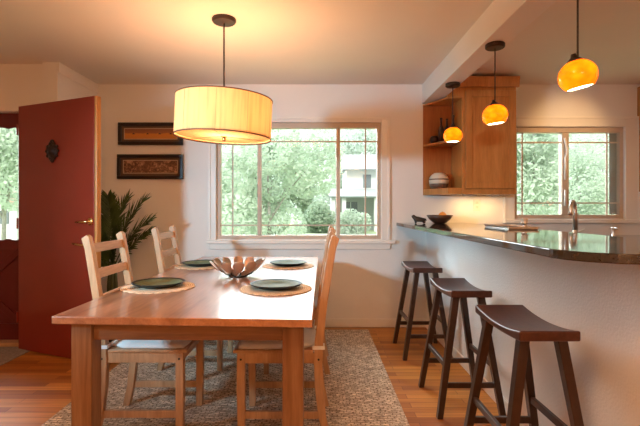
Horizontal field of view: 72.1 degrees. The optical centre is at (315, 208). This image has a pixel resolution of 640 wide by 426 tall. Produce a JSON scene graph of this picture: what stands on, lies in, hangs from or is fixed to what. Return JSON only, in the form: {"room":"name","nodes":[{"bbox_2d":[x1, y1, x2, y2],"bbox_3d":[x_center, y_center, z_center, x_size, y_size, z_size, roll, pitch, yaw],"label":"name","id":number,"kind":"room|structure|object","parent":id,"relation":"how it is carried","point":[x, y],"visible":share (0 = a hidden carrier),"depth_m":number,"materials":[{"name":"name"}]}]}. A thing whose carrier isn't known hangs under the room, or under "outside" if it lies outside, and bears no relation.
{"room":"dining room","nodes":[
{"label":"dining room","id":0,"kind":"room"},
{"bbox_2d":[0,64,41,112],"bbox_3d":[-3.105,-0.033,3.830,1.590,2.415,0.140,0,0,0],"label":"wall","id":1,"kind":"structure","parent":0,"point":[20,84],"depth_m":3.76,"materials":[{"name":"paint"}]},
{"bbox_2d":[0,113,18,339],"bbox_3d":[-2.945,0.153,3.850,0.904,1.972,0.036,0,0,0],"label":"door","id":2,"kind":"structure","parent":1,"relation":"in","point":[9,248],"depth_m":3.84,"materials":[{"name":"red wood"}]},
{"bbox_2d":[16,96,100,358],"bbox_3d":[-2.075,0.155,3.485,0.919,2.020,0.103,0,0,23],"label":"door","id":3,"kind":"structure","parent":1,"relation":"in","point":[60,141],"depth_m":3.49,"materials":[{"name":"red wood"}]},
{"bbox_2d":[42,62,96,102],"bbox_3d":[-2.245,-0.033,4.045,0.130,2.415,0.670,0,0,0],"label":"wall","id":4,"kind":"structure","parent":0,"point":[55,86],"depth_m":3.71,"materials":[{"name":"paint"}]},
{"bbox_2d":[58,62,97,92],"bbox_3d":[-2.172,-1.195,4.045,0.015,0.090,0.670,0,0,0],"label":"trim","id":5,"kind":"structure","parent":4,"relation":"attached to","point":[63,70],"depth_m":3.99,"materials":[{"name":"paint"}]},
{"bbox_2d":[0,327,506,425],"bbox_3d":[-0.050,1.235,0.900,7.700,0.120,8.000,0,0,0],"label":"floor","id":6,"kind":"structure","parent":0,"point":[34,386],"depth_m":2.93,"materials":[{"name":"brown wood"}]},
{"bbox_2d":[0,340,18,346],"bbox_3d":[-2.945,1.157,3.833,0.950,0.035,0.175,0,0,0],"label":"threshold","id":7,"kind":"object","parent":6,"relation":"on","point":[3,343],"depth_m":3.75,"materials":[{"name":"brown wood"}]},
{"bbox_2d":[0,347,28,365],"bbox_3d":[-2.805,1.169,3.505,0.890,0.012,0.430,0,0,0],"label":"door mat","id":8,"kind":"object","parent":6,"relation":"on","point":[7,354],"visible":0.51,"depth_m":3.54,"materials":[{"name":"brown fabric"}]},
{"bbox_2d":[101,190,157,341],"bbox_3d":[-1.731,0.491,3.956,0.672,1.367,0.376,0,0,0],"label":"potted palm","id":9,"kind":"object","parent":6,"relation":"on","point":[112,223],"visible":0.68,"depth_m":3.96,"materials":[{"name":"plant"}]},
{"bbox_2d":[41,330,409,425],"bbox_3d":[-0.487,1.169,2.725,1.985,0.012,3.050,0,0,0],"label":"area rug","id":10,"kind":"object","parent":6,"relation":"on","point":[360,391],"visible":0.44,"depth_m":2.79,"materials":[{"name":"carpet"}]},
{"bbox_2d":[81,231,203,425],"bbox_3d":[-0.916,0.647,2.425,0.534,1.031,0.425,0,0,0],"label":"dining chair","id":11,"kind":"object","parent":10,"relation":"on","point":[133,356],"visible":0.69,"depth_m":2.23,"materials":[{"name":"brown wood"}]},
{"bbox_2d":[101,340,191,348],"bbox_3d":[-0.888,0.693,2.425,0.444,0.029,0.433,0,0,0],"label":"seat cushion","id":12,"kind":"object","parent":11,"relation":"on","point":[118,343],"visible":0.27,"depth_m":2.25,"materials":[{"name":"white fabric"}]},
{"bbox_2d":[52,257,317,425],"bbox_3d":[-0.526,0.799,2.875,1.060,0.728,2.280,0,0,1],"label":"dining table","id":13,"kind":"object","parent":10,"relation":"on","point":[215,308],"visible":0.7,"depth_m":1.82,"materials":[{"name":"brown wood"}]},
{"bbox_2d":[120,281,194,293],"bbox_3d":[-0.872,0.432,2.440,0.393,0.006,0.393,0,0,0],"label":"placemat","id":14,"kind":"object","parent":13,"relation":"on","point":[132,289],"visible":0.7,"depth_m":2.34,"materials":[{"name":"wicker"}]},
{"bbox_2d":[131,277,184,288],"bbox_3d":[-0.872,0.414,2.440,0.284,0.028,0.284,0,0,0],"label":"dinner plate","id":15,"kind":"object","parent":14,"relation":"on","point":[161,282],"visible":1,"depth_m":2.48,"materials":[{"name":"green ceramic"}]},
{"bbox_2d":[174,264,214,269],"bbox_3d":[-0.872,0.432,3.340,0.393,0.006,0.393,0,0,0],"label":"placemat","id":16,"kind":"object","parent":13,"relation":"on","point":[181,266],"visible":0.43,"depth_m":3.23,"materials":[{"name":"wicker"}]},
{"bbox_2d":[182,260,212,266],"bbox_3d":[-0.872,0.414,3.340,0.284,0.028,0.284,0,0,0],"label":"dinner plate","id":17,"kind":"object","parent":16,"relation":"on","point":[194,263],"visible":0.8,"depth_m":3.38,"materials":[{"name":"green ceramic"}]},
{"bbox_2d":[209,256,264,277],"bbox_3d":[-0.504,0.377,2.832,0.351,0.115,0.344,0,0,0],"label":"decorative bowl","id":18,"kind":"object","parent":13,"relation":"on","point":[250,265],"visible":1,"depth_m":2.76,"materials":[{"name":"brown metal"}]},
{"bbox_2d":[239,284,311,295],"bbox_3d":[-0.218,0.432,2.390,0.393,0.006,0.393,0,0,0],"label":"placemat","id":19,"kind":"object","parent":13,"relation":"on","point":[303,288],"visible":0.71,"depth_m":2.29,"materials":[{"name":"wicker"}]},
{"bbox_2d":[250,279,301,290],"bbox_3d":[-0.218,0.414,2.390,0.284,0.028,0.284,0,0,0],"label":"dinner plate","id":20,"kind":"object","parent":19,"relation":"on","point":[264,284],"visible":1,"depth_m":2.42,"materials":[{"name":"green ceramic"}]},
{"bbox_2d":[263,263,313,269],"bbox_3d":[-0.210,0.432,3.350,0.393,0.006,0.393,0,0,0],"label":"placemat","id":21,"kind":"object","parent":13,"relation":"on","point":[306,265],"visible":0.72,"depth_m":3.28,"materials":[{"name":"wicker"}]},
{"bbox_2d":[270,259,306,266],"bbox_3d":[-0.210,0.414,3.350,0.284,0.028,0.284,0,0,0],"label":"dinner plate","id":22,"kind":"object","parent":21,"relation":"on","point":[285,263],"visible":1,"depth_m":3.39,"materials":[{"name":"green ceramic"}]},
{"bbox_2d":[151,225,232,370],"bbox_3d":[-0.920,0.647,3.370,0.534,1.031,0.425,0,0,0],"label":"dining chair","id":23,"kind":"object","parent":10,"relation":"on","point":[157,236],"visible":0.28,"depth_m":3.17,"materials":[{"name":"brown wood"}]},
{"bbox_2d":[233,231,338,425],"bbox_3d":[-0.150,0.647,2.415,0.534,1.031,0.425,0,0,0],"label":"dining chair","id":24,"kind":"object","parent":10,"relation":"on","point":[250,356],"visible":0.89,"depth_m":2.21,"materials":[{"name":"brown wood"}]},
{"bbox_2d":[238,324,324,349],"bbox_3d":[-0.178,0.693,2.415,0.444,0.029,0.433,0,0,0],"label":"seat cushion","id":25,"kind":"object","parent":24,"relation":"on","point":[309,333],"visible":0.3,"depth_m":2.25,"materials":[{"name":"white fabric"}]},
{"bbox_2d":[263,226,335,373],"bbox_3d":[-0.125,0.647,3.300,0.534,1.031,0.425,0,0,0],"label":"dining chair","id":26,"kind":"object","parent":10,"relation":"on","point":[325,352],"visible":0.17,"depth_m":3.09,"materials":[{"name":"brown wood"}]},
{"bbox_2d":[314,295,317,307],"bbox_3d":[-0.153,0.693,3.300,0.444,0.029,0.433,0,0,0],"label":"seat cushion","id":27,"kind":"object","parent":26,"relation":"on","point":[316,298],"visible":0.08,"depth_m":3.22,"materials":[{"name":"white fabric"}]},
{"bbox_2d":[393,261,452,360],"bbox_3d":[0.868,0.816,3.640,0.387,0.718,0.472,0,0,0],"label":"bar stool","id":28,"kind":"object","parent":6,"relation":"on","point":[416,267],"visible":0.9,"depth_m":3.47,"materials":[{"name":"brown wood"}]},
{"bbox_2d":[418,278,505,418],"bbox_3d":[0.872,0.816,2.690,0.387,0.718,0.472,0,0,0],"label":"bar stool","id":29,"kind":"object","parent":6,"relation":"on","point":[455,288],"visible":0.92,"depth_m":2.53,"materials":[{"name":"brown wood"}]},
{"bbox_2d":[464,305,583,425],"bbox_3d":[0.876,0.816,1.875,0.387,0.718,0.472,0,0,0],"label":"bar stool","id":30,"kind":"object","parent":6,"relation":"on","point":[518,322],"visible":1,"depth_m":1.81,"materials":[{"name":"brown wood"}]},
{"bbox_3d":[2.520,0.736,4.049,2.540,0.878,0.659,0,0,0],"label":"base cabinet","id":31,"kind":"object","parent":6,"relation":"on","visible":0},
{"bbox_2d":[607,235,639,237],"bbox_3d":[2.522,0.277,4.062,2.554,0.040,0.634,0,0,0],"label":"countertop","id":32,"kind":"structure","parent":31,"relation":"on","point":[629,236],"depth_m":4.11,"materials":[{"name":"stone"}]},
{"bbox_2d":[568,199,584,232],"bbox_3d":[2.291,0.086,3.905,0.221,0.341,0.079,0,0,-31],"label":"kitchen faucet","id":33,"kind":"object","parent":32,"relation":"on","point":[573,211],"visible":0.87,"depth_m":3.91,"materials":[{"name":"metal"}]},
{"bbox_2d":[611,227,617,235],"bbox_3d":[2.670,0.210,3.930,0.044,0.094,0.084,0,0,0],"label":"soap dispenser","id":34,"kind":"object","parent":32,"relation":"on","point":[612,228],"visible":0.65,"depth_m":3.94,"materials":[{"name":"metal"}]},
{"bbox_2d":[244,234,375,234],"bbox_3d":[0.000,1.565,25.000,120.000,0.020,5.000,0,0,0],"label":"road","id":35,"kind":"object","parent":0,"point":[244,234],"visible":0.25,"depth_m":26.83,"materials":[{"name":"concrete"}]},
{"bbox_2d":[262,217,375,233],"bbox_3d":[0.000,1.675,47.450,120.000,0.200,85.100,0,0,0],"label":"ground","id":36,"kind":"structure","parent":0,"point":[292,220],"depth_m":30.80,"materials":[{"name":"green plant"}]},
{"bbox_2d":[0,128,18,239],"bbox_3d":[-10.217,-1.069,14.320,4.487,5.292,4.575,0,0,18],"label":"tree","id":37,"kind":"object","parent":36,"relation":"on","point":[9,141],"visible":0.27,"depth_m":13.71,"materials":[{"name":"green plant"}]},
{"bbox_2d":[0,197,18,239],"bbox_3d":[-14.700,0.360,21.500,2.600,2.430,3.400,0,0,0],"label":"shed","id":38,"kind":"object","parent":36,"relation":"on","point":[12,232],"visible":0.24,"depth_m":20.00,"materials":[{"name":"white"}]},
{"bbox_2d":[222,147,265,233],"bbox_3d":[-3.741,-0.582,18.543,3.389,4.317,2.727,0,0,-32],"label":"tree","id":39,"kind":"object","parent":36,"relation":"on","point":[222,147],"visible":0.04,"depth_m":18.47,"materials":[{"name":"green plant"}]},
{"bbox_2d":[223,129,307,233],"bbox_3d":[-3.641,-1.973,26.922,6.326,7.538,5.665,0,0,0],"label":"tree","id":40,"kind":"object","parent":36,"relation":"on","point":[275,139],"visible":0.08,"depth_m":26.51,"materials":[{"name":"green plant"}]},
{"bbox_2d":[222,129,345,234],"bbox_3d":[-1.295,-0.736,13.413,4.462,4.625,3.241,0,0,-5],"label":"tree","id":41,"kind":"object","parent":36,"relation":"on","point":[245,194],"visible":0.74,"depth_m":13.05,"materials":[{"name":"green plant"}]},
{"bbox_2d":[277,153,316,213],"bbox_3d":[-2.458,-2.000,35.407,5.706,7.154,4.057,0,0,18],"label":"tree","id":42,"kind":"object","parent":36,"relation":"on","point":[303,204],"visible":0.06,"depth_m":34.14,"materials":[{"name":"green plant"}]},
{"bbox_2d":[302,200,335,232],"bbox_3d":[0.155,0.599,28.926,2.267,2.369,2.653,0,0,-34],"label":"bush","id":43,"kind":"object","parent":36,"relation":"on","point":[318,214],"visible":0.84,"depth_m":28.50,"materials":[{"name":"green plant"}]},
{"bbox_2d":[328,155,375,231],"bbox_3d":[5.250,-1.425,34.350,8.700,6.000,8.100,0,0,0],"label":"house","id":44,"kind":"object","parent":36,"relation":"on","point":[352,195],"visible":0.33,"depth_m":33.14,"materials":[{"name":"grey"}]},
{"bbox_2d":[335,208,371,234],"bbox_3d":[2.299,0.955,27.530,2.305,2.019,1.856,0,0,26],"label":"bush","id":45,"kind":"object","parent":36,"relation":"on","point":[358,218],"visible":0.81,"depth_m":27.21,"materials":[{"name":"green plant"}]},
{"bbox_2d":[517,134,574,214],"bbox_3d":[4.966,-0.564,10.331,2.216,4.280,3.191,0,0,36],"label":"tree","id":46,"kind":"object","parent":36,"relation":"on","point":[540,182],"visible":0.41,"depth_m":9.43,"materials":[{"name":"green plant"}]},
{"bbox_2d":[548,134,608,213],"bbox_3d":[13.485,-1.076,20.803,5.437,6.798,5.336,0,0,0],"label":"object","id":47,"kind":"object","parent":36,"relation":"on","point":[588,136],"visible":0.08,"depth_m":20.96,"materials":[{"name":"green plant"}]},
{"bbox_2d":[542,134,614,214],"bbox_3d":[9.848,-0.775,16.338,3.250,4.704,3.414,0,0,3],"label":"tree","id":48,"kind":"object","parent":36,"relation":"on","point":[581,170],"visible":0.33,"depth_m":15.52,"materials":[{"name":"green plant"}]},
{"bbox_2d":[569,134,608,189],"bbox_3d":[20.364,-3.211,36.053,9.219,9.730,10.224,0,0,0],"label":"tree","id":49,"kind":"object","parent":36,"relation":"on","point":[572,134],"visible":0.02,"depth_m":34.26,"materials":[{"name":"green plant"}]},
{"bbox_2d":[0,0,639,83],"bbox_3d":[-0.050,-1.315,0.900,7.700,0.150,8.000,0,0,0],"label":"ceiling","id":50,"kind":"structure","parent":0,"point":[103,41],"depth_m":3.24,"materials":[{"name":"paint"}]},
{"bbox_2d":[173,14,272,144],"bbox_3d":[-0.600,-0.840,2.870,0.634,0.801,0.624,0,0,0],"label":"pendant lamp","id":51,"kind":"object","parent":50,"relation":"hanging from","point":[212,114],"visible":1,"depth_m":2.63,"materials":[{"name":"beige fabric"}]},
{"bbox_2d":[175,130,268,142],"bbox_3d":[-0.605,-0.477,2.870,0.605,0.025,0.605,0,0,-3],"label":"diffuser","id":52,"kind":"object","parent":51,"relation":"attached to","point":[204,136],"depth_m":2.87,"materials":[{"name":"white plastic"}]},
{"bbox_2d":[422,0,556,103],"bbox_3d":[1.133,-1.143,0.640,0.155,0.194,7.480,0,0,0],"label":"beam","id":53,"kind":"structure","parent":50,"relation":"attached to","point":[502,20],"depth_m":2.87,"materials":[{"name":"paint"}]},
{"bbox_2d":[443,82,461,142],"bbox_3d":[1.140,-0.803,3.667,0.152,0.486,0.152,0,0,0],"label":"pendant","id":54,"kind":"object","parent":53,"relation":"hanging from","point":[453,134],"visible":1,"depth_m":3.62,"materials":[{"name":"orange glass"}]},
{"bbox_2d":[482,41,507,124],"bbox_3d":[1.135,-0.791,2.790,0.154,0.511,0.154,0,0,0],"label":"pendant","id":55,"kind":"object","parent":53,"relation":"hanging from","point":[495,113],"visible":1,"depth_m":2.75,"materials":[{"name":"orange glass"}]},
{"bbox_2d":[557,0,598,91],"bbox_3d":[1.133,-0.779,1.905,0.154,0.533,0.154,0,0,0],"label":"pendant","id":56,"kind":"object","parent":53,"relation":"hanging from","point":[578,73],"visible":1,"depth_m":1.86,"materials":[{"name":"orange glass"}]},
{"bbox_2d":[299,129,375,221],"bbox_3d":[2.698,-3.299,44.399,9.241,10.665,7.618,0,0,33],"label":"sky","id":57,"kind":"structure","parent":0,"point":[357,149],"depth_m":41.76,"materials":[{"name":"green leaves"},{"name":"bark"}]},
{"bbox_2d":[97,84,639,318],"bbox_3d":[0.745,-0.033,4.450,6.110,2.415,0.140,0,0,0],"label":"wall","id":58,"kind":"structure","parent":0,"point":[365,283],"depth_m":4.38,"materials":[{"name":"paint"}]},
{"bbox_2d":[117,154,183,178],"bbox_3d":[-1.644,-0.419,4.365,0.655,0.245,0.027,0,0,0],"label":"framed picture","id":59,"kind":"object","parent":58,"relation":"attached to","point":[129,166],"visible":1,"depth_m":4.37},
{"bbox_2d":[124,161,176,172],"bbox_3d":[-1.644,-0.419,4.369,0.531,0.121,0.001,0,0,0],"label":"artwork","id":60,"kind":"object","parent":59,"relation":"attached to","point":[129,166],"depth_m":4.37},
{"bbox_2d":[118,122,182,144],"bbox_3d":[-1.641,-0.746,4.365,0.642,0.223,0.027,0,0,0],"label":"framed picture","id":61,"kind":"object","parent":58,"relation":"attached to","point":[129,133],"visible":0.78,"depth_m":4.37},
{"bbox_2d":[125,129,176,138],"bbox_3d":[-1.641,-0.746,4.369,0.518,0.099,0.001,0,0,0],"label":"artwork","id":62,"kind":"object","parent":61,"relation":"attached to","point":[129,133],"depth_m":4.37},
{"bbox_2d":[207,117,394,248],"bbox_3d":[-0.147,-0.257,4.397,1.858,1.312,0.135,0,0,0],"label":"window","id":63,"kind":"structure","parent":58,"relation":"in","point":[382,141],"depth_m":4.39,"materials":[{"name":"white wood"}]},
{"bbox_2d":[314,319,426,326],"bbox_3d":[-0.540,1.133,4.372,3.280,0.085,0.015,0,0,0],"label":"baseboard","id":64,"kind":"structure","parent":58,"relation":"attached to","point":[329,322],"depth_m":4.37,"materials":[{"name":"paint"}]},
{"bbox_2d":[473,199,479,210],"bbox_3d":[1.600,-0.040,4.376,0.072,0.116,0.008,0,0,0],"label":"wall outlet","id":65,"kind":"object","parent":58,"relation":"attached to","point":[476,202],"visible":1,"depth_m":4.37,"materials":[{"name":"plastic"}]},
{"bbox_2d":[446,76,519,195],"bbox_3d":[1.537,-0.668,4.194,0.650,1.088,0.369,0,0,0],"label":"upper cabinet","id":66,"kind":"object","parent":58,"relation":"attached to","point":[484,162],"visible":0.89,"depth_m":4.04,"materials":[{"name":"brown wood"}]},
{"bbox_2d":[423,97,461,194],"bbox_3d":[1.204,-0.586,4.215,0.279,0.898,0.329,0,0,0],"label":"shelf","id":67,"kind":"object","parent":66,"relation":"attached to","point":[437,155],"visible":0.89,"depth_m":4.37,"materials":[{"name":"brown wood"}]},
{"bbox_2d":[430,136,437,142],"bbox_3d":[1.148,-0.671,4.270,0.088,0.068,0.087,0,0,0],"label":"bowl","id":68,"kind":"object","parent":67,"relation":"on","point":[433,139],"visible":0.81,"depth_m":4.24,"materials":[{"name":"ceramic"}]},
{"bbox_2d":[429,173,448,188],"bbox_3d":[1.185,-0.272,4.245,0.189,0.152,0.189,0,0,0],"label":"ceramic jar","id":69,"kind":"object","parent":67,"relation":"on","point":[436,180],"visible":0.94,"depth_m":4.17,"materials":[{"name":"white ceramic"}]},
{"bbox_2d":[438,118,443,141],"bbox_3d":[1.200,-0.755,4.215,0.056,0.235,0.055,0,0,0],"label":"bottle","id":70,"kind":"object","parent":67,"relation":"on","point":[441,129],"visible":0.83,"depth_m":4.20,"materials":[{"name":"glass"}]},
{"bbox_2d":[503,116,639,222],"bbox_3d":[2.560,-0.389,4.397,1.400,1.058,0.135,0,0,0],"label":"window","id":71,"kind":"structure","parent":58,"relation":"in","point":[563,126],"depth_m":4.37,"materials":[{"name":"white wood"}]},
{"bbox_2d":[637,87,639,191],"bbox_3d":[3.487,-0.690,4.205,0.584,1.040,0.348,0,0,0],"label":"upper cabinet","id":72,"kind":"object","parent":58,"relation":"attached to","point":[638,88],"visible":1,"depth_m":4.35,"materials":[{"name":"brown wood"}]},
{"bbox_2d":[427,232,639,425],"bbox_3d":[1.170,0.671,2.920,0.140,1.008,2.920,0,0,0],"label":"wall","id":73,"kind":"structure","parent":0,"point":[600,301],"depth_m":1.96,"materials":[{"name":"painted drywall"},{"name":"white paint"}]},
{"bbox_2d":[426,320,528,425],"bbox_3d":[1.093,1.137,2.913,0.013,0.075,2.905,0,0,0],"label":"baseboard","id":74,"kind":"structure","parent":73,"relation":"attached to","point":[490,391],"depth_m":3.14,"materials":[{"name":"paint"}]},
{"bbox_2d":[396,223,639,264],"bbox_3d":[1.143,0.151,2.845,0.685,0.032,3.070,0,0,0],"label":"countertop","id":75,"kind":"structure","parent":73,"relation":"on","point":[582,247],"depth_m":1.83,"materials":[{"name":"stone"}]},
{"bbox_2d":[412,215,426,222],"bbox_3d":[0.965,0.094,4.119,0.140,0.081,0.051,0,0,0],"label":"horse figurine","id":76,"kind":"object","parent":75,"relation":"on","point":[416,219],"visible":0.99,"depth_m":4.10,"materials":[{"name":"black metal"}]},
{"bbox_2d":[427,215,452,223],"bbox_3d":[1.158,0.096,4.120,0.244,0.078,0.244,0,0,0],"label":"wooden bowl","id":77,"kind":"object","parent":75,"relation":"on","point":[440,219],"visible":0.94,"depth_m":4.04,"materials":[{"name":"brown wood"}]},
{"bbox_2d":[484,224,538,229],"bbox_3d":[1.365,0.124,3.100,0.217,0.020,0.470,0,0,3],"label":"serving tray","id":78,"kind":"object","parent":75,"relation":"on","point":[501,226],"visible":0.98,"depth_m":2.98,"materials":[{"name":"wood"}]},
{"bbox_2d":[521,218,528,226],"bbox_3d":[1.405,0.093,2.960,0.052,0.066,0.052,0,0,0],"label":"candle holder","id":79,"kind":"object","parent":78,"relation":"on","point":[524,222],"visible":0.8,"depth_m":2.95,"materials":[{"name":"metal"}]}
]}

